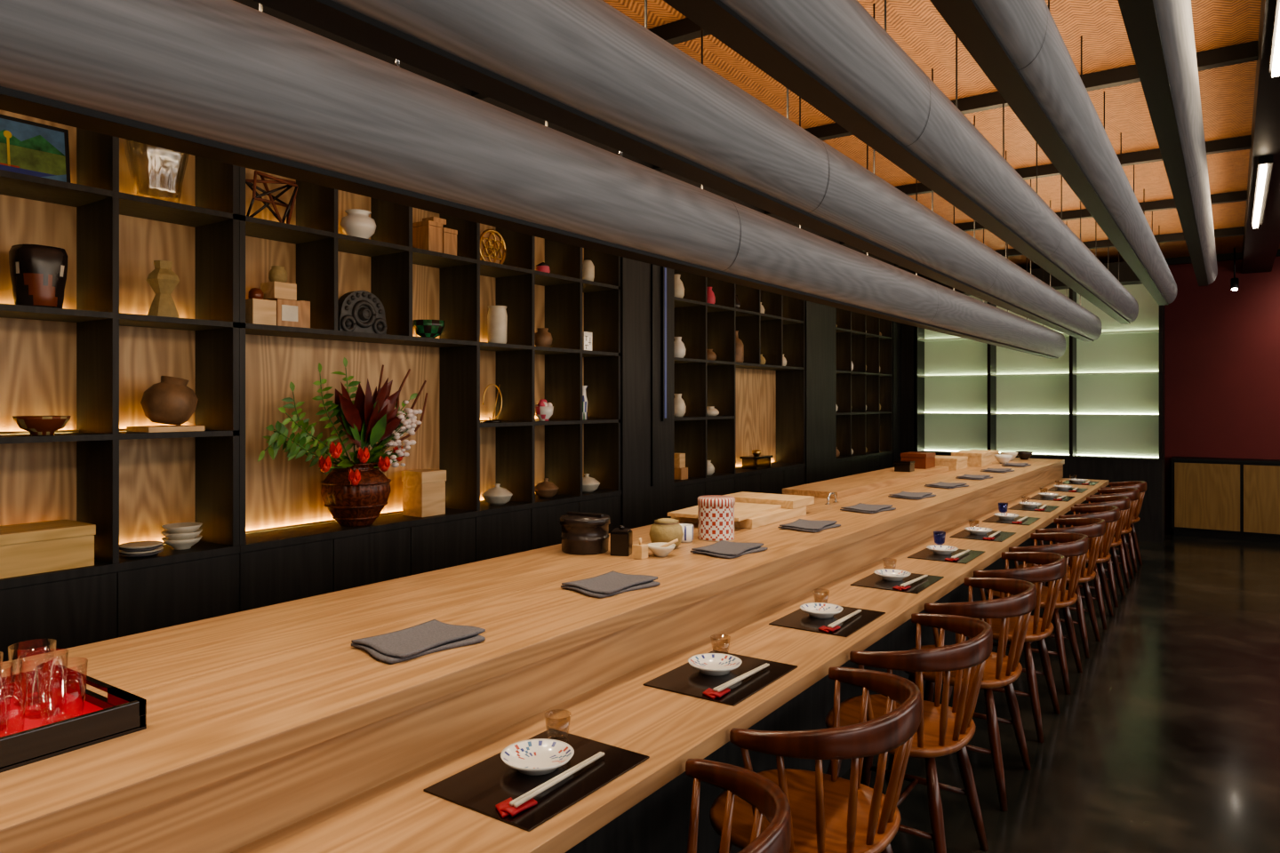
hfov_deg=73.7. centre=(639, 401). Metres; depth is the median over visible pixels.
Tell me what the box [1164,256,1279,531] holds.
wall
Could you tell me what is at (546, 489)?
ceramic pot
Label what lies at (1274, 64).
ceiling light
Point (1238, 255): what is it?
trim
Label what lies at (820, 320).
wall panel
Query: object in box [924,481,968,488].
folded napkin
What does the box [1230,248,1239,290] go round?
ceiling spotlight
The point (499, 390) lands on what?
ring sculpture
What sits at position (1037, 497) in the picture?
placemat
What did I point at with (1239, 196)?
trim
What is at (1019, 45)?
ceiling beam
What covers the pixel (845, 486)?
board
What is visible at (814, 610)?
patterned plate
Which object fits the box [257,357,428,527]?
flower arrangement
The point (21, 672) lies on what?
glass tumbler
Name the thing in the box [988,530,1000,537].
chopsticks
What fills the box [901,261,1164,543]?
shelving
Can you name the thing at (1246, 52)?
ceiling beam
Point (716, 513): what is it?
patterned canister
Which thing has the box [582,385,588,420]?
patterned vase
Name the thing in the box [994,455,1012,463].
serving bowl
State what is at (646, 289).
wall panel
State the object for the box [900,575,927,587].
chopsticks
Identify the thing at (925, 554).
placemat
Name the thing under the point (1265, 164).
ceiling light
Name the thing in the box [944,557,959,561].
chopstick rest
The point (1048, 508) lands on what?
placemat
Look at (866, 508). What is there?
folded napkin
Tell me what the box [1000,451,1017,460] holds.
serving bowl
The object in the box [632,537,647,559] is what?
holder
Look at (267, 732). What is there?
countertop
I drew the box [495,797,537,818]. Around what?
chopstick rest
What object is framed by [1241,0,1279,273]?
ceiling beam
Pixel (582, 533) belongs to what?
lidded box
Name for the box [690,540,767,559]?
folded napkin
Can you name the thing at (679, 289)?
vase
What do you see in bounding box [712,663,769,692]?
chopsticks
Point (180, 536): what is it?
stacked bowls
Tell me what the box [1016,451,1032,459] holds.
serving bowl
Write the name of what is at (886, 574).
patterned plate
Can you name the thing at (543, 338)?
jar
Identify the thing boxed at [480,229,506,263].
disc
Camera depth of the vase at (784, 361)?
8.09 m
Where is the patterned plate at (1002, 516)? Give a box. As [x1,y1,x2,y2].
[993,512,1019,519]
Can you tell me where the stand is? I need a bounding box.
[824,492,839,504]
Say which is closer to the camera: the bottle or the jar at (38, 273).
the jar at (38, 273)
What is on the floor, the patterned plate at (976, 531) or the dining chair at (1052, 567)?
the dining chair at (1052, 567)
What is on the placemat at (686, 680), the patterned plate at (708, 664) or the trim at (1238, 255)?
the patterned plate at (708, 664)
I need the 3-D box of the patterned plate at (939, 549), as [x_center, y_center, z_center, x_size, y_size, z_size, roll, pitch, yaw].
[1.505,0.741,4.249,0.151,0.028,0.151,0,0,-22]
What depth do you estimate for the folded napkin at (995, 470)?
7.03 m
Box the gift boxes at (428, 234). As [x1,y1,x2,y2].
[412,216,457,255]
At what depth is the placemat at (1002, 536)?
4.79 m
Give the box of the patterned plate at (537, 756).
[500,738,574,775]
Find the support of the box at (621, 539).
on the countertop
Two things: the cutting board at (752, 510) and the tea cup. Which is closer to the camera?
the tea cup
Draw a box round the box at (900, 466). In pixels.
[893,460,915,471]
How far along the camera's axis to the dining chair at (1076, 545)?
4.47 m
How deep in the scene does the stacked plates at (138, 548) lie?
3.29 m
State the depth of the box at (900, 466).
6.57 m
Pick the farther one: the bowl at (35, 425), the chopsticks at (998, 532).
the chopsticks at (998, 532)
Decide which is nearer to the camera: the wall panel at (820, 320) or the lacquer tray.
the lacquer tray
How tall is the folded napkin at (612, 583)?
0.021 m
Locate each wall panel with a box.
[620,256,673,528]
[805,300,836,484]
[892,321,901,467]
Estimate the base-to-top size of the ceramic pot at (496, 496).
0.122 m
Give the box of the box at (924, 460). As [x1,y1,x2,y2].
[900,451,935,469]
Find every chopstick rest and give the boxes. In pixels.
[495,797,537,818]
[702,688,730,699]
[818,625,840,632]
[892,585,911,590]
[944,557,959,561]
[982,536,994,540]
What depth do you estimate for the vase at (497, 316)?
4.93 m
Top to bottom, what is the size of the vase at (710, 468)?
0.120 m
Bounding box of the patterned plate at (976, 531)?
[964,527,992,535]
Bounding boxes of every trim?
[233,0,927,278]
[472,17,710,99]
[764,135,1251,215]
[840,190,1247,245]
[894,226,1244,266]
[1164,249,1279,264]
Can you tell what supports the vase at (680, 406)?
in the shelving at (761, 407)
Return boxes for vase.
[123,139,188,199]
[146,260,179,318]
[487,305,507,343]
[535,399,553,421]
[582,259,594,281]
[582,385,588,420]
[674,274,684,298]
[674,336,686,358]
[674,393,686,417]
[707,287,715,303]
[707,349,716,360]
[707,406,719,416]
[707,460,714,475]
[736,295,740,309]
[760,302,764,313]
[760,354,765,364]
[782,354,786,366]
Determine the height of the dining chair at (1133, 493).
0.785 m
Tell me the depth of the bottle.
7.32 m
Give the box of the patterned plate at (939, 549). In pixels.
[926,544,958,554]
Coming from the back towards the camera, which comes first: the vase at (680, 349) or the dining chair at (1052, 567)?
the vase at (680, 349)
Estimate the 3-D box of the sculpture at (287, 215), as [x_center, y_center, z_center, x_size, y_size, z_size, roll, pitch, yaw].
[-1.646,-0.899,3.806,0.113,0.235,0.249,0,0,35]
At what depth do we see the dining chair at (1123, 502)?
6.35 m
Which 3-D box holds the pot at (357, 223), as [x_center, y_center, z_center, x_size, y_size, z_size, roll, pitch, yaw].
[-1.382,-0.856,4.187,0.170,0.152,0.170,0,0,35]
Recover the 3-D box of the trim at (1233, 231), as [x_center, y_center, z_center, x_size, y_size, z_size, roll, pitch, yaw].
[5.338,-1.585,8.102,7.050,0.069,0.060,0,0,35]
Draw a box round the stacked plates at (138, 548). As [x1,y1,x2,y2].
[119,541,163,557]
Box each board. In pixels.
[667,491,814,528]
[782,465,948,498]
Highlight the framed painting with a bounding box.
[0,113,70,183]
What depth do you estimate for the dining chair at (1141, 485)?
7.58 m
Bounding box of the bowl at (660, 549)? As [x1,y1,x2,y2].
[647,538,678,557]
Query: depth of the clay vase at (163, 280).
3.39 m
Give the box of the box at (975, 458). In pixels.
[951,450,992,466]
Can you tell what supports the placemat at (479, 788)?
on the countertop
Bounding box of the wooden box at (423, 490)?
[401,469,446,517]
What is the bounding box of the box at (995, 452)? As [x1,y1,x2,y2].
[970,449,999,462]
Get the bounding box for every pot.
[340,208,375,239]
[481,483,512,505]
[535,478,559,498]
[536,262,550,272]
[582,473,599,492]
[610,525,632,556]
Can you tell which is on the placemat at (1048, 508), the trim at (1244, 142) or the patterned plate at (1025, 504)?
the patterned plate at (1025, 504)
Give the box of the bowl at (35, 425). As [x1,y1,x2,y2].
[12,416,70,435]
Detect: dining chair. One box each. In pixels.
[685,759,791,852]
[709,666,921,852]
[824,613,992,852]
[885,577,1036,811]
[948,552,1066,743]
[984,532,1088,695]
[1008,518,1105,658]
[1032,505,1119,630]
[1054,496,1130,607]
[1070,488,1139,588]
[1100,480,1146,573]
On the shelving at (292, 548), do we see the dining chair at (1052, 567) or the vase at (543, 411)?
the vase at (543, 411)
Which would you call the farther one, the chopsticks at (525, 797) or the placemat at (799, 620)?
the placemat at (799, 620)
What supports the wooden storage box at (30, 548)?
on the shelving at (92, 360)
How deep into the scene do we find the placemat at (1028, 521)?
5.43 m
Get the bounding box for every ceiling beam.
[0,0,1066,359]
[252,0,1102,342]
[653,40,1258,170]
[663,0,1138,324]
[929,0,1177,305]
[1117,0,1217,286]
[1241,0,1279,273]
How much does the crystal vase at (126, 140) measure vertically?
0.270 m
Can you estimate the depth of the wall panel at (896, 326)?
10.50 m
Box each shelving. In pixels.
[0,109,239,663]
[239,166,621,612]
[673,269,805,511]
[836,308,892,478]
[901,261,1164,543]
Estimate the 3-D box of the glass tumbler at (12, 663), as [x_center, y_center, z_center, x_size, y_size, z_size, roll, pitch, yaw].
[-1.130,0.515,1.476,0.076,0.108,0.076,0,0,35]
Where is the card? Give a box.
[582,331,591,351]
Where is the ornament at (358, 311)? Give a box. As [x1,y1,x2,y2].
[337,290,387,334]
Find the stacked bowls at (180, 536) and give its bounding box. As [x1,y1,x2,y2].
[161,522,202,550]
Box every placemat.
[423,728,649,831]
[642,650,797,706]
[768,606,885,637]
[850,573,943,593]
[907,548,984,564]
[949,529,1015,542]
[982,515,1039,525]
[1008,504,1059,512]
[1028,494,1075,502]
[1046,487,1087,493]
[1060,480,1099,485]
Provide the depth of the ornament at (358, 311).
4.17 m
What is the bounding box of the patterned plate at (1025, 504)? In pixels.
[1018,502,1041,507]
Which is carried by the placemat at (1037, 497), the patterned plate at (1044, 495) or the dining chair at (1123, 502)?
the patterned plate at (1044, 495)
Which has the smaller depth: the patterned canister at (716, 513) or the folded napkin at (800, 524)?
the patterned canister at (716, 513)
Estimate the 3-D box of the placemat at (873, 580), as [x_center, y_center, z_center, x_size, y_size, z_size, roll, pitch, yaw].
[1.089,0.757,3.601,0.275,0.004,0.380,0,0,35]
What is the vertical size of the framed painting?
0.236 m
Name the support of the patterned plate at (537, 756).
on the placemat at (479, 788)
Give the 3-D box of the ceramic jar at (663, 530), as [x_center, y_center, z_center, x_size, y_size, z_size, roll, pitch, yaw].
[0.105,0.521,3.382,0.136,0.118,0.136,0,0,35]
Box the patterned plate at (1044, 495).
[1038,492,1058,497]
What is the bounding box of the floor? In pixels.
[840,531,1279,852]
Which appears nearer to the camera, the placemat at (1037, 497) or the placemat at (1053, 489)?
the placemat at (1037, 497)
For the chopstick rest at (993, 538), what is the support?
on the placemat at (1002, 536)
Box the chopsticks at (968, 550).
[951,549,970,559]
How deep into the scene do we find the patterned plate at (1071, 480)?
7.93 m
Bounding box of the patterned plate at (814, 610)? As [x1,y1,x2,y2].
[800,602,843,618]
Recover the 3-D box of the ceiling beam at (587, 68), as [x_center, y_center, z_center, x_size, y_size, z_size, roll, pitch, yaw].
[1.385,-1.117,4.028,0.156,1.005,11.400,0,0,35]
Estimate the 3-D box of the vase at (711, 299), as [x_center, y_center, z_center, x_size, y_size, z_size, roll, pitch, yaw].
[0.569,-0.860,7.002,0.100,0.160,0.100,0,0,35]
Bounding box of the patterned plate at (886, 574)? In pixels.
[873,568,911,581]
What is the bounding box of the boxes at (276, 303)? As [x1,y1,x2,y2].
[245,265,310,327]
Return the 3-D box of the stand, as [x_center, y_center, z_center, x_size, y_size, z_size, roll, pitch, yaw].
[1.094,0.550,4.863,0.024,0.062,0.150,0,0,35]
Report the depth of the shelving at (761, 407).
7.25 m
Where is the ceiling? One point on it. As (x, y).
(1227, 93)
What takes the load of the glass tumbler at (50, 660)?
on the lacquer tray
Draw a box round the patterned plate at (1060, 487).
[1053,485,1072,489]
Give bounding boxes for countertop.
[0,457,1108,852]
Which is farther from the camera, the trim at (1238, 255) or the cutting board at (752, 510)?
the trim at (1238, 255)
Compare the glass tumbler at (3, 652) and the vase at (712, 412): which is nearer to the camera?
the glass tumbler at (3, 652)
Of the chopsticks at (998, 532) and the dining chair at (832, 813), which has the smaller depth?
the dining chair at (832, 813)
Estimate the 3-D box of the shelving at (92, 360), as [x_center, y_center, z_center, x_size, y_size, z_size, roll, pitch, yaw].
[-2.485,-0.010,2.677,0.346,3.020,2.375,0,0,35]
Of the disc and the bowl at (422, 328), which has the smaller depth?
the bowl at (422, 328)
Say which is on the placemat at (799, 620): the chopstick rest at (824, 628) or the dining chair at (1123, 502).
the chopstick rest at (824, 628)
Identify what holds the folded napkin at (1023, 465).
on the countertop
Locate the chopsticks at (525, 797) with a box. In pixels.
[509,752,604,807]
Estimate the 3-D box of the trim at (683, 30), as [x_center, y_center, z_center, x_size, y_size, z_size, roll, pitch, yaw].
[1.580,-1.585,2.676,7.050,0.069,0.060,0,0,35]
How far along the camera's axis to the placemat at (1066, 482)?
7.92 m
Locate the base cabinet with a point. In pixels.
(1212, 498)
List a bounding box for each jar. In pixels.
[8,244,67,308]
[126,376,204,432]
[535,328,552,347]
[649,518,683,548]
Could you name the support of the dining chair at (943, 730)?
on the floor
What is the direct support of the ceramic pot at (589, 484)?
in the shelving at (292, 548)
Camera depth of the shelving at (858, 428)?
9.71 m
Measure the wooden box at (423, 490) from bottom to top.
0.235 m
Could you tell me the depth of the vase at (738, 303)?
7.33 m
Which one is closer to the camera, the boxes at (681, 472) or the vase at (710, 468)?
the boxes at (681, 472)
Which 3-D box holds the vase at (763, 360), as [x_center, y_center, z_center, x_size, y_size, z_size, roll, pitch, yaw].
[1.093,-0.380,7.759,0.100,0.100,0.100,0,0,35]
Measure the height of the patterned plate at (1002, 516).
0.028 m
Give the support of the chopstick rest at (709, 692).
on the placemat at (686, 680)
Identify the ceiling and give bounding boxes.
[602,0,1279,270]
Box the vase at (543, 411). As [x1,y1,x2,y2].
[535,399,553,421]
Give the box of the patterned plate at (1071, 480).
[1068,479,1086,482]
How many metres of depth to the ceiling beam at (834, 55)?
2.48 m
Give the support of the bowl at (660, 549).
on the countertop
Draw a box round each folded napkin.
[351,619,485,663]
[560,570,660,598]
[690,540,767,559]
[777,519,840,532]
[840,503,895,513]
[888,491,935,499]
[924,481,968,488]
[955,474,993,479]
[980,468,1014,472]
[1001,463,1031,467]
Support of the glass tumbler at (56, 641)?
on the lacquer tray
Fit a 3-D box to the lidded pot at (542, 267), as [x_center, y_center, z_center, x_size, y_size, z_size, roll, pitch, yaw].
[-0.605,-0.825,5.309,0.090,0.090,0.090,0,0,35]
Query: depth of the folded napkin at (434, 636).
2.02 m
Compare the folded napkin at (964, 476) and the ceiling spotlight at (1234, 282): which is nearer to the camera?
the folded napkin at (964, 476)
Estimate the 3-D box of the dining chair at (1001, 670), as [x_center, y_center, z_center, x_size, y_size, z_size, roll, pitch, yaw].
[1.306,1.111,3.414,0.506,0.785,0.600,0,0,35]
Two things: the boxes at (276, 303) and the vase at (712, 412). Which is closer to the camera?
the boxes at (276, 303)
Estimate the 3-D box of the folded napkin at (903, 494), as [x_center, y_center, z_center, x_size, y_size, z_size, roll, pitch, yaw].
[1.649,0.570,5.187,0.215,0.021,0.281,0,0,41]
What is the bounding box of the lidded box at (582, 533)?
[560,512,610,555]
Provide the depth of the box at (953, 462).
7.26 m
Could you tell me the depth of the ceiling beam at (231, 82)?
1.76 m
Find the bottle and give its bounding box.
[736,330,743,362]
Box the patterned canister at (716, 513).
[697,495,735,542]
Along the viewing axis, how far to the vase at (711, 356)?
6.96 m
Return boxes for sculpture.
[245,170,297,225]
[482,384,502,423]
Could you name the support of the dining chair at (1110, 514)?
on the floor
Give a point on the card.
(587, 337)
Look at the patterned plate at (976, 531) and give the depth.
4.86 m
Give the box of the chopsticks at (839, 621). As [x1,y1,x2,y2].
[827,609,861,628]
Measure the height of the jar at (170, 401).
0.223 m
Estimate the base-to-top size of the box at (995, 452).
0.100 m
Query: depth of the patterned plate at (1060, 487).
7.33 m
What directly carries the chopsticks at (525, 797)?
on the placemat at (479, 788)
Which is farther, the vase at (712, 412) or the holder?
the vase at (712, 412)
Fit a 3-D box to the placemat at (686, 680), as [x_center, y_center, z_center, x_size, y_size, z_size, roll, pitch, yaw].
[0.229,0.757,2.359,0.275,0.004,0.380,0,0,35]
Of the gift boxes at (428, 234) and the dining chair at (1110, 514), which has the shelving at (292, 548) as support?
the gift boxes at (428, 234)
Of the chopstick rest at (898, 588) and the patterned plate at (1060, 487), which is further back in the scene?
the patterned plate at (1060, 487)
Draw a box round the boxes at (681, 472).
[674,453,687,479]
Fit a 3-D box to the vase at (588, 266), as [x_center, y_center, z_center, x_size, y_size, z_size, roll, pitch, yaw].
[-0.348,-0.860,5.679,0.090,0.160,0.090,0,0,35]
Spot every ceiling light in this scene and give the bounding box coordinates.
[1251,155,1272,228]
[1268,0,1279,77]
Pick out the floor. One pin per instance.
(1166, 740)
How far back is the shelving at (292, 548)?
4.62 m
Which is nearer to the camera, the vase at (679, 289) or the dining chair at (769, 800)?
the dining chair at (769, 800)
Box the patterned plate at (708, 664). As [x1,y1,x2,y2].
[688,653,742,676]
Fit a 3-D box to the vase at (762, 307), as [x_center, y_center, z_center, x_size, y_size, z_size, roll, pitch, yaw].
[1.081,-0.840,7.742,0.100,0.120,0.100,0,0,35]
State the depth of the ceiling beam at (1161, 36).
3.26 m
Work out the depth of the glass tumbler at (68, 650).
1.54 m
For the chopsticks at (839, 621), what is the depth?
2.90 m
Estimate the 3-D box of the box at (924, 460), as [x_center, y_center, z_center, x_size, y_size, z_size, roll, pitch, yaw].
[2.280,0.480,6.997,0.208,0.120,0.268,0,0,35]
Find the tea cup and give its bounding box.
[679,523,693,543]
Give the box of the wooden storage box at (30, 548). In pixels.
[0,520,95,579]
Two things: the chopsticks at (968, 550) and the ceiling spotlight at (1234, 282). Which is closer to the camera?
the chopsticks at (968, 550)
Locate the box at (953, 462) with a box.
[935,455,967,470]
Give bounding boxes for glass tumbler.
[0,652,3,691]
[0,663,13,730]
[8,640,56,706]
[18,649,68,719]
[19,672,28,731]
[36,660,87,724]
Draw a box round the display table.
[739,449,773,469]
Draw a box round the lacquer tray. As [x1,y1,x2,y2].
[0,664,146,773]
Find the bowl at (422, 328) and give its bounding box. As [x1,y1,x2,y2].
[412,320,444,338]
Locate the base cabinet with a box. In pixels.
[1171,456,1279,543]
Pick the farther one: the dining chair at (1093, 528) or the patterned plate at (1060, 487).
the patterned plate at (1060, 487)
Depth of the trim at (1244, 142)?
5.53 m

